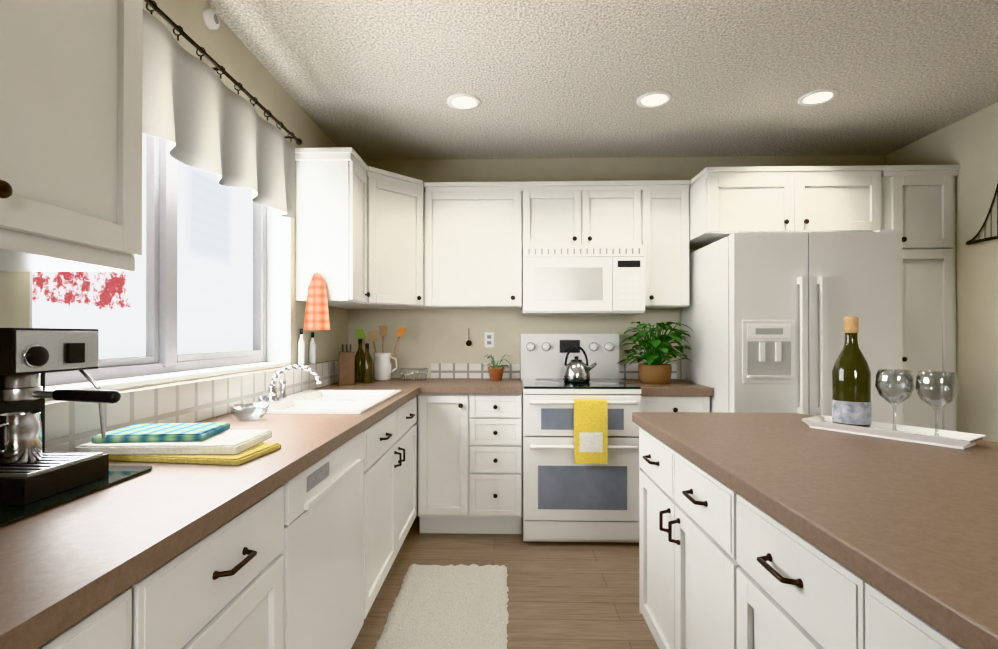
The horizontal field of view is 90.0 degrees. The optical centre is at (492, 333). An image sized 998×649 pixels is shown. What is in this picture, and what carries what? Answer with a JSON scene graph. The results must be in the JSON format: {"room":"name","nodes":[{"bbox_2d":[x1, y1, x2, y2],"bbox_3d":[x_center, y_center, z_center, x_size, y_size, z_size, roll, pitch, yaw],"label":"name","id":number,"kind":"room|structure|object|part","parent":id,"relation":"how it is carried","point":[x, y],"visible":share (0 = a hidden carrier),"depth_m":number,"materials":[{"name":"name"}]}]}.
{"room":"kitchen","nodes":[
{"label":"kitchen","id":0,"kind":"room"},
{"bbox_2d":[0,0,347,401],"bbox_3d":[-1.311,-0.018,0.597,0.220,2.660,6.500,0,0,2],"label":"wall","id":1,"kind":"structure","parent":0,"point":[226,48],"depth_m":2.35,"materials":[{"name":"paint"}]},
{"bbox_2d":[0,0,142,271],"bbox_3d":[-1.030,-0.596,0.765,0.331,0.885,0.912,0,0,2],"label":"upper cabinet","id":2,"kind":"object","parent":1,"relation":"attached to","point":[70,135],"visible":1,"depth_m":1.00,"materials":[{"name":"white wood"}]},
{"bbox_2d":[30,134,290,398],"bbox_3d":[-1.270,-0.383,2.053,0.213,1.120,1.550,0,0,2],"label":"window","id":3,"kind":"structure","parent":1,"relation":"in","point":[203,289],"depth_m":2.18,"materials":[{"name":"glass"}]},
{"bbox_2d":[45,360,337,451],"bbox_3d":[-1.143,0.259,1.885,0.044,0.154,3.887,0,0,2],"label":"tile backsplash","id":4,"kind":"structure","parent":1,"relation":"attached to","point":[70,426],"depth_m":1.75,"materials":[{"name":"white tile"}]},
{"bbox_2d":[298,328,304,364],"bbox_3d":[-1.115,0.078,2.902,0.040,0.214,0.039,0,0,2],"label":"soap bottle","id":5,"kind":"object","parent":4,"relation":"on","point":[301,351],"visible":0.96,"depth_m":2.89,"materials":[{"name":"white plastic"}]},
{"bbox_2d":[309,332,315,363],"bbox_3d":[-1.110,0.088,3.072,0.040,0.194,0.039,0,0,2],"label":"soap bottle","id":6,"kind":"object","parent":4,"relation":"on","point":[312,352],"visible":1,"depth_m":3.06,"materials":[{"name":"white plastic"}]},
{"bbox_2d":[203,8,219,29],"bbox_3d":[-1.144,-1.283,2.038,0.035,0.076,0.076,0,0,2],"label":"wall sensor","id":7,"kind":"object","parent":1,"relation":"attached to","point":[211,19],"visible":1,"depth_m":2.02,"materials":[{"name":"white plastic"}]},
{"bbox_2d":[144,0,301,144],"bbox_3d":[-1.116,-1.048,2.001,0.092,0.059,1.524,0,0,2],"label":"curtain rod","id":8,"kind":"object","parent":1,"relation":"attached to","point":[179,29],"visible":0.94,"depth_m":1.97,"materials":[{"name":"metal"}]},
{"bbox_2d":[142,9,294,217],"bbox_3d":[-1.090,-0.812,1.990,0.098,0.412,1.412,0,0,2],"label":"valance curtain","id":9,"kind":"object","parent":8,"relation":"hanging from","point":[197,113],"visible":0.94,"depth_m":1.88,"materials":[{"name":"fabric"}]},
{"bbox_2d":[295,147,428,308],"bbox_3d":[-0.807,-0.623,3.336,0.638,0.870,0.999,0,0,2],"label":"upper cabinet","id":10,"kind":"object","parent":1,"relation":"attached to","point":[359,233],"visible":0.94,"depth_m":3.02,"materials":[{"name":"white wood"}]},
{"bbox_2d":[304,272,329,329],"bbox_3d":[-1.000,-0.184,2.837,0.150,0.329,0.025,0,0,2],"label":"towel","id":11,"kind":"object","parent":10,"relation":"hanging from","point":[317,315],"visible":0.96,"depth_m":2.84,"materials":[{"name":"orange fabric"}]},
{"bbox_2d":[351,506,658,648],"bbox_3d":[0.828,1.361,0.534,4.500,0.100,6.940,0,0,2],"label":"floor","id":12,"kind":"structure","parent":0,"point":[573,595],"depth_m":2.60,"materials":[{"name":"brown wood"}]},
{"bbox_2d":[38,555,177,648],"bbox_3d":[-0.850,0.842,0.514,0.585,0.938,0.654,0,0,2],"label":"base cabinet","id":13,"kind":"object","parent":12,"relation":"on","point":[144,615],"depth_m":0.78,"materials":[{"name":"white wood"}]},
{"bbox_2d":[178,485,283,648],"bbox_3d":[-0.837,0.844,1.012,0.585,0.938,0.589,0,0,2],"label":"base cabinet","id":14,"kind":"object","parent":12,"relation":"on","point":[221,587],"depth_m":1.07,"materials":[{"name":"white wood"}]},
{"bbox_2d":[0,378,427,648],"bbox_3d":[-0.825,0.356,1.732,0.690,0.041,4.199,0,0,2],"label":"countertop","id":15,"kind":"structure","parent":14,"relation":"on","point":[65,565],"depth_m":0.89,"materials":[{"name":"laminate"}]},
{"bbox_2d":[0,465,151,526],"bbox_3d":[-0.989,0.329,0.947,0.304,0.007,0.580,0,0,2],"label":"mat","id":16,"kind":"object","parent":15,"relation":"on","point":[13,513],"visible":0.42,"depth_m":1.01,"materials":[{"name":"black plastic"}]},
{"bbox_2d":[0,328,120,504],"bbox_3d":[-0.957,0.133,1.047,0.353,0.385,0.200,0,0,2],"label":"espresso machine","id":17,"kind":"object","parent":16,"relation":"on","point":[31,470],"visible":1,"depth_m":1.03,"materials":[{"name":"black metal"}]},
{"bbox_2d":[109,442,280,464],"bbox_3d":[-0.839,0.326,1.388,0.420,0.016,0.200,0,0,8],"label":"towel","id":18,"kind":"object","parent":15,"relation":"on","point":[255,451],"visible":0.6,"depth_m":1.30,"materials":[{"name":"yellow fabric"}]},
{"bbox_2d":[75,430,271,454],"bbox_3d":[-0.884,0.305,1.414,0.427,0.024,0.234,0,0,2],"label":"towel","id":19,"kind":"object","parent":18,"relation":"on","point":[231,442],"visible":0.62,"depth_m":1.31,"materials":[{"name":"white fabric"}]},
{"bbox_2d":[92,423,229,442],"bbox_3d":[-0.938,0.282,1.431,0.280,0.020,0.180,0,0,-5],"label":"towel","id":20,"kind":"object","parent":19,"relation":"on","point":[168,432],"visible":1,"depth_m":1.37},
{"bbox_2d":[229,403,269,420],"bbox_3d":[-0.954,0.309,1.956,0.144,0.055,0.144,0,0,2],"label":"glass bowl","id":21,"kind":"object","parent":15,"relation":"on","point":[235,411],"visible":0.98,"depth_m":1.92,"materials":[{"name":"clear glass"}]},
{"bbox_2d":[258,365,321,404],"bbox_3d":[-0.960,0.238,2.378,0.246,0.176,0.255,0,0,2],"label":"chrome faucet","id":22,"kind":"object","parent":15,"relation":"on","point":[271,396],"visible":0.96,"depth_m":2.38,"materials":[{"name":"silver metal"}]},
{"bbox_2d":[239,390,401,413],"bbox_3d":[-0.817,0.352,2.503,0.549,0.051,0.824,0,0,2],"label":"double-bowl sink","id":23,"kind":"object","parent":15,"relation":"in","point":[332,402],"visible":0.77,"depth_m":2.49,"materials":[{"name":"ceramic"}]},
{"bbox_2d":[338,344,354,384],"bbox_3d":[-0.986,0.206,3.358,0.100,0.270,0.120,0,0,-18],"label":"knife block","id":24,"kind":"object","parent":15,"relation":"on","point":[346,367],"visible":0.98,"depth_m":3.30,"materials":[{"name":"brown wood"}]},
{"bbox_2d":[355,339,364,381],"bbox_3d":[-0.946,0.190,3.557,0.072,0.304,0.070,0,0,2],"label":"oil bottle","id":25,"kind":"object","parent":15,"relation":"on","point":[360,353],"visible":0.88,"depth_m":3.53,"materials":[{"name":"green glass"}]},
{"bbox_2d":[362,343,371,382],"bbox_3d":[-0.874,0.205,3.465,0.068,0.274,0.066,0,0,2],"label":"oil bottle","id":26,"kind":"object","parent":15,"relation":"on","point":[367,368],"visible":1,"depth_m":3.44,"materials":[{"name":"green glass"}]},
{"bbox_2d":[355,326,406,380],"bbox_3d":[-0.823,0.142,3.654,0.385,0.400,0.132,0,0,2],"label":"pitcher","id":27,"kind":"object","parent":15,"relation":"on","point":[382,367],"visible":1,"depth_m":3.63,"materials":[{"name":"ceramic"}]},
{"bbox_2d":[400,368,427,380],"bbox_3d":[-0.578,0.298,3.657,0.205,0.086,0.145,0,0,2],"label":"wire basket","id":28,"kind":"object","parent":15,"relation":"on","point":[412,373],"visible":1,"depth_m":3.62,"materials":[{"name":"silver metal"}]},
{"bbox_2d":[279,430,364,648],"bbox_3d":[-0.807,0.847,1.665,0.590,0.938,0.710,0,0,2],"label":"dishwasher","id":29,"kind":"object","parent":12,"relation":"on","point":[322,552],"visible":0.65,"depth_m":1.59,"materials":[{"name":"white plastic"}]},
{"bbox_2d":[363,396,416,619],"bbox_3d":[-0.777,0.850,2.627,0.618,0.938,1.205,0,0,2],"label":"base cabinet","id":30,"kind":"object","parent":12,"relation":"on","point":[390,487],"visible":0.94,"depth_m":2.45,"materials":[{"name":"white wood"}]},
{"bbox_2d":[375,564,508,648],"bbox_3d":[-0.208,1.304,2.358,0.566,0.028,0.946,0,0,2],"label":"shag rug","id":31,"kind":"object","parent":12,"relation":"on","point":[460,606],"visible":1,"depth_m":2.34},
{"bbox_2d":[418,393,521,533],"bbox_3d":[-0.143,0.853,3.492,0.677,0.938,0.640,0,0,2],"label":"base cabinet","id":32,"kind":"object","parent":12,"relation":"on","point":[469,463],"visible":0.98,"depth_m":3.21,"materials":[{"name":"white wood"}]},
{"bbox_2d":[420,378,521,393],"bbox_3d":[-0.118,0.363,3.495,0.627,0.041,0.637,0,0,2],"label":"countertop","id":33,"kind":"structure","parent":32,"relation":"on","point":[435,385],"depth_m":3.28,"materials":[{"name":"laminate"}]},
{"bbox_2d":[484,355,508,380],"bbox_3d":[0.027,0.248,3.629,0.218,0.189,0.192,0,0,2],"label":"plant small terracotta","id":34,"kind":"object","parent":33,"relation":"on","point":[495,372],"visible":1,"depth_m":3.61,"materials":[{"name":"ceramic"}]},
{"bbox_2d":[520,334,640,542],"bbox_3d":[0.562,0.661,3.407,0.730,1.322,0.753,0,0,2],"label":"range","id":35,"kind":"object","parent":12,"relation":"on","point":[565,498],"depth_m":3.10,"materials":[{"name":"white metal"}]},
{"bbox_2d":[563,346,596,382],"bbox_3d":[0.600,0.207,3.446,0.236,0.248,0.190,0,0,2],"label":"kettle","id":36,"kind":"object","parent":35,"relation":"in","point":[576,370],"visible":1,"depth_m":3.39,"materials":[{"name":"silver metal"}]},
{"bbox_3d":[0.596,0.595,3.049,0.200,0.391,0.038,0,0,2],"label":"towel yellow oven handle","id":37,"kind":"part","parent":35,"relation":"part of","materials":[{"name":"yellow fabric"}]},
{"bbox_2d":[641,396,709,411],"bbox_3d":[1.161,0.853,3.457,0.457,0.938,0.640,0,0,2],"label":"base cabinet","id":38,"kind":"object","parent":12,"relation":"on","point":[675,403],"visible":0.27,"depth_m":3.17,"materials":[{"name":"white wood"}]},
{"bbox_2d":[621,379,712,395],"bbox_3d":[1.161,0.369,3.457,0.459,0.053,0.643,0,0,2],"label":"countertop","id":39,"kind":"structure","parent":38,"relation":"on","point":[675,387],"depth_m":3.14,"materials":[{"name":"laminate"}]},
{"bbox_2d":[617,321,694,383],"bbox_3d":[1.122,0.128,3.449,0.516,0.427,0.540,0,0,2],"label":"potted plant","id":40,"kind":"object","parent":39,"relation":"on","point":[653,370],"visible":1,"depth_m":3.38,"materials":[{"name":"plant"}]},
{"bbox_2d":[639,426,714,648],"bbox_3d":[0.925,0.846,1.631,0.645,0.938,0.954,0,0,2],"label":"base cabinet","id":41,"kind":"object","parent":12,"relation":"on","point":[677,496],"depth_m":1.65,"materials":[{"name":"white wood"}]},
{"bbox_2d":[632,412,997,648],"bbox_3d":[1.227,0.353,0.752,1.335,0.041,2.750,0,0,2],"label":"countertop","id":42,"kind":"structure","parent":41,"relation":"on","point":[912,527],"depth_m":1.02,"materials":[{"name":"laminate"}]},
{"bbox_2d":[802,415,984,449],"bbox_3d":[1.291,0.320,1.641,0.150,0.030,0.450,0,0,-34],"label":"serving tray","id":43,"kind":"object","parent":42,"relation":"on","point":[956,439],"visible":0.96,"depth_m":1.59,"materials":[{"name":"ceramic"}]},
{"bbox_2d":[832,317,870,427],"bbox_3d":[1.236,0.133,1.722,0.111,0.381,0.111,0,0,2],"label":"wine bottle","id":44,"kind":"object","parent":43,"relation":"on","point":[851,388],"visible":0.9,"depth_m":1.69,"materials":[{"name":"green glass"}]},
{"bbox_2d":[875,369,913,432],"bbox_3d":[1.304,0.220,1.621,0.100,0.205,0.100,0,0,2],"label":"wine glass","id":45,"kind":"object","parent":43,"relation":"on","point":[905,395],"visible":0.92,"depth_m":1.61,"materials":[{"name":"clear glass"}]},
{"bbox_2d":[915,371,958,437],"bbox_3d":[1.363,0.220,1.534,0.100,0.205,0.100,0,0,2],"label":"wine glass","id":46,"kind":"object","parent":43,"relation":"on","point":[939,404],"visible":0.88,"depth_m":1.52,"materials":[{"name":"clear glass"}]},
{"bbox_2d":[681,229,901,424],"bbox_3d":[1.868,0.364,3.253,0.948,1.915,0.915,0,0,2],"label":"refrigerator","id":47,"kind":"object","parent":12,"relation":"on","point":[764,315],"visible":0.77,"depth_m":2.85,"materials":[{"name":"white metal"}]},
{"bbox_2d":[715,478,963,648],"bbox_3d":[0.902,0.843,0.774,0.645,0.938,1.008,0,0,2],"label":"base cabinet","id":48,"kind":"object","parent":12,"relation":"on","point":[722,565],"depth_m":0.99,"materials":[{"name":"white wood"}]},
{"bbox_2d":[881,165,959,430],"bbox_3d":[2.700,0.132,3.423,0.472,2.380,0.630,0,0,2],"label":"pantry cabinet","id":49,"kind":"object","parent":12,"relation":"on","point":[918,206],"visible":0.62,"depth_m":3.15,"materials":[{"name":"white wood"}]},
{"bbox_2d":[205,0,997,159],"bbox_3d":[0.828,-1.399,0.544,4.500,0.100,6.940,0,0,2],"label":"ceiling","id":50,"kind":"structure","parent":0,"point":[374,79],"depth_m":2.55,"materials":[{"name":"white paint"}]},
{"bbox_2d":[447,93,480,109],"bbox_3d":[-0.169,-1.334,2.882,0.196,0.010,0.196,0,0,2],"label":"recessed light","id":51,"kind":"object","parent":50,"relation":"in","point":[462,101],"visible":1,"depth_m":2.87,"materials":[{"name":"white plastic"}]},
{"bbox_2d":[636,91,671,107],"bbox_3d":[0.920,-1.335,2.852,0.196,0.010,0.196,0,0,2],"label":"recessed light","id":52,"kind":"object","parent":50,"relation":"in","point":[653,99],"visible":1,"depth_m":2.85,"materials":[{"name":"white plastic"}]},
{"bbox_2d":[798,89,838,105],"bbox_3d":[1.840,-1.335,2.828,0.196,0.010,0.196,0,0,2],"label":"recessed light","id":53,"kind":"object","parent":50,"relation":"in","point":[817,97],"visible":1,"depth_m":2.82,"materials":[{"name":"white plastic"}]},
{"bbox_2d":[348,155,885,505],"bbox_3d":[0.919,-0.006,3.898,4.500,2.660,0.220,0,0,2],"label":"wall","id":54,"kind":"structure","parent":0,"point":[428,338],"depth_m":3.81,"materials":[{"name":"paint"}]},
{"bbox_2d":[423,184,522,308],"bbox_3d":[-0.138,-0.607,3.652,0.691,0.840,0.331,0,0,2],"label":"upper cabinet","id":55,"kind":"object","parent":54,"relation":"attached to","point":[478,236],"depth_m":3.50,"materials":[{"name":"white wood"}]},
{"bbox_2d":[484,332,493,346],"bbox_3d":[-0.029,0.049,3.809,0.072,0.116,0.007,0,0,2],"label":"electrical outlet plate","id":56,"kind":"object","parent":54,"relation":"attached to","point":[488,339],"visible":1,"depth_m":3.81,"materials":[{"name":"white plastic"}]},
{"bbox_2d":[431,363,676,378],"bbox_3d":[0.456,0.285,3.793,1.860,0.114,0.011,0,0,2],"label":"tile backsplash","id":57,"kind":"structure","parent":54,"relation":"attached to","point":[477,370],"depth_m":3.80,"materials":[{"name":"white tile"}]},
{"bbox_2d":[523,184,642,245],"bbox_3d":[0.621,-0.813,3.632,0.827,0.428,0.331,0,0,2],"label":"upper cabinet","id":58,"kind":"object","parent":54,"relation":"attached to","point":[553,214],"depth_m":3.47,"materials":[{"name":"white wood"}]},
{"bbox_2d":[521,245,644,314],"bbox_3d":[0.621,-0.367,3.580,0.822,0.456,0.432,0,0,2],"label":"microwave","id":59,"kind":"object","parent":58,"relation":"attached to","point":[587,280],"visible":1,"depth_m":3.37,"materials":[{"name":"white plastic"}]},
{"bbox_2d":[643,180,689,308],"bbox_3d":[1.201,-0.607,3.616,0.330,0.840,0.331,0,0,2],"label":"upper cabinet","id":60,"kind":"object","parent":54,"relation":"attached to","point":[665,206],"depth_m":3.46,"materials":[{"name":"white wood"}]},
{"bbox_2d":[689,165,882,248],"bbox_3d":[1.913,-0.850,3.448,1.100,0.415,0.630,0,0,2],"label":"upper cabinet","id":61,"kind":"object","parent":54,"relation":"attached to","point":[724,202],"visible":0.96,"depth_m":3.17,"materials":[{"name":"white wood"}]},
{"bbox_2d":[886,102,997,441],"bbox_3d":[2.967,-0.019,0.481,0.220,2.660,6.500,0,0,2],"label":"wall","id":62,"kind":"structure","parent":0,"point":[968,144],"depth_m":3.03,"materials":[{"name":"paint"}]},
{"bbox_2d":[966,184,997,244],"bbox_3d":[2.901,-0.703,2.479,0.019,0.543,1.185,0,0,2],"label":"wall decoration","id":63,"kind":"object","parent":62,"relation":"attached to","point":[980,240],"visible":1,"depth_m":2.92,"materials":[{"name":"metal"}]}
]}

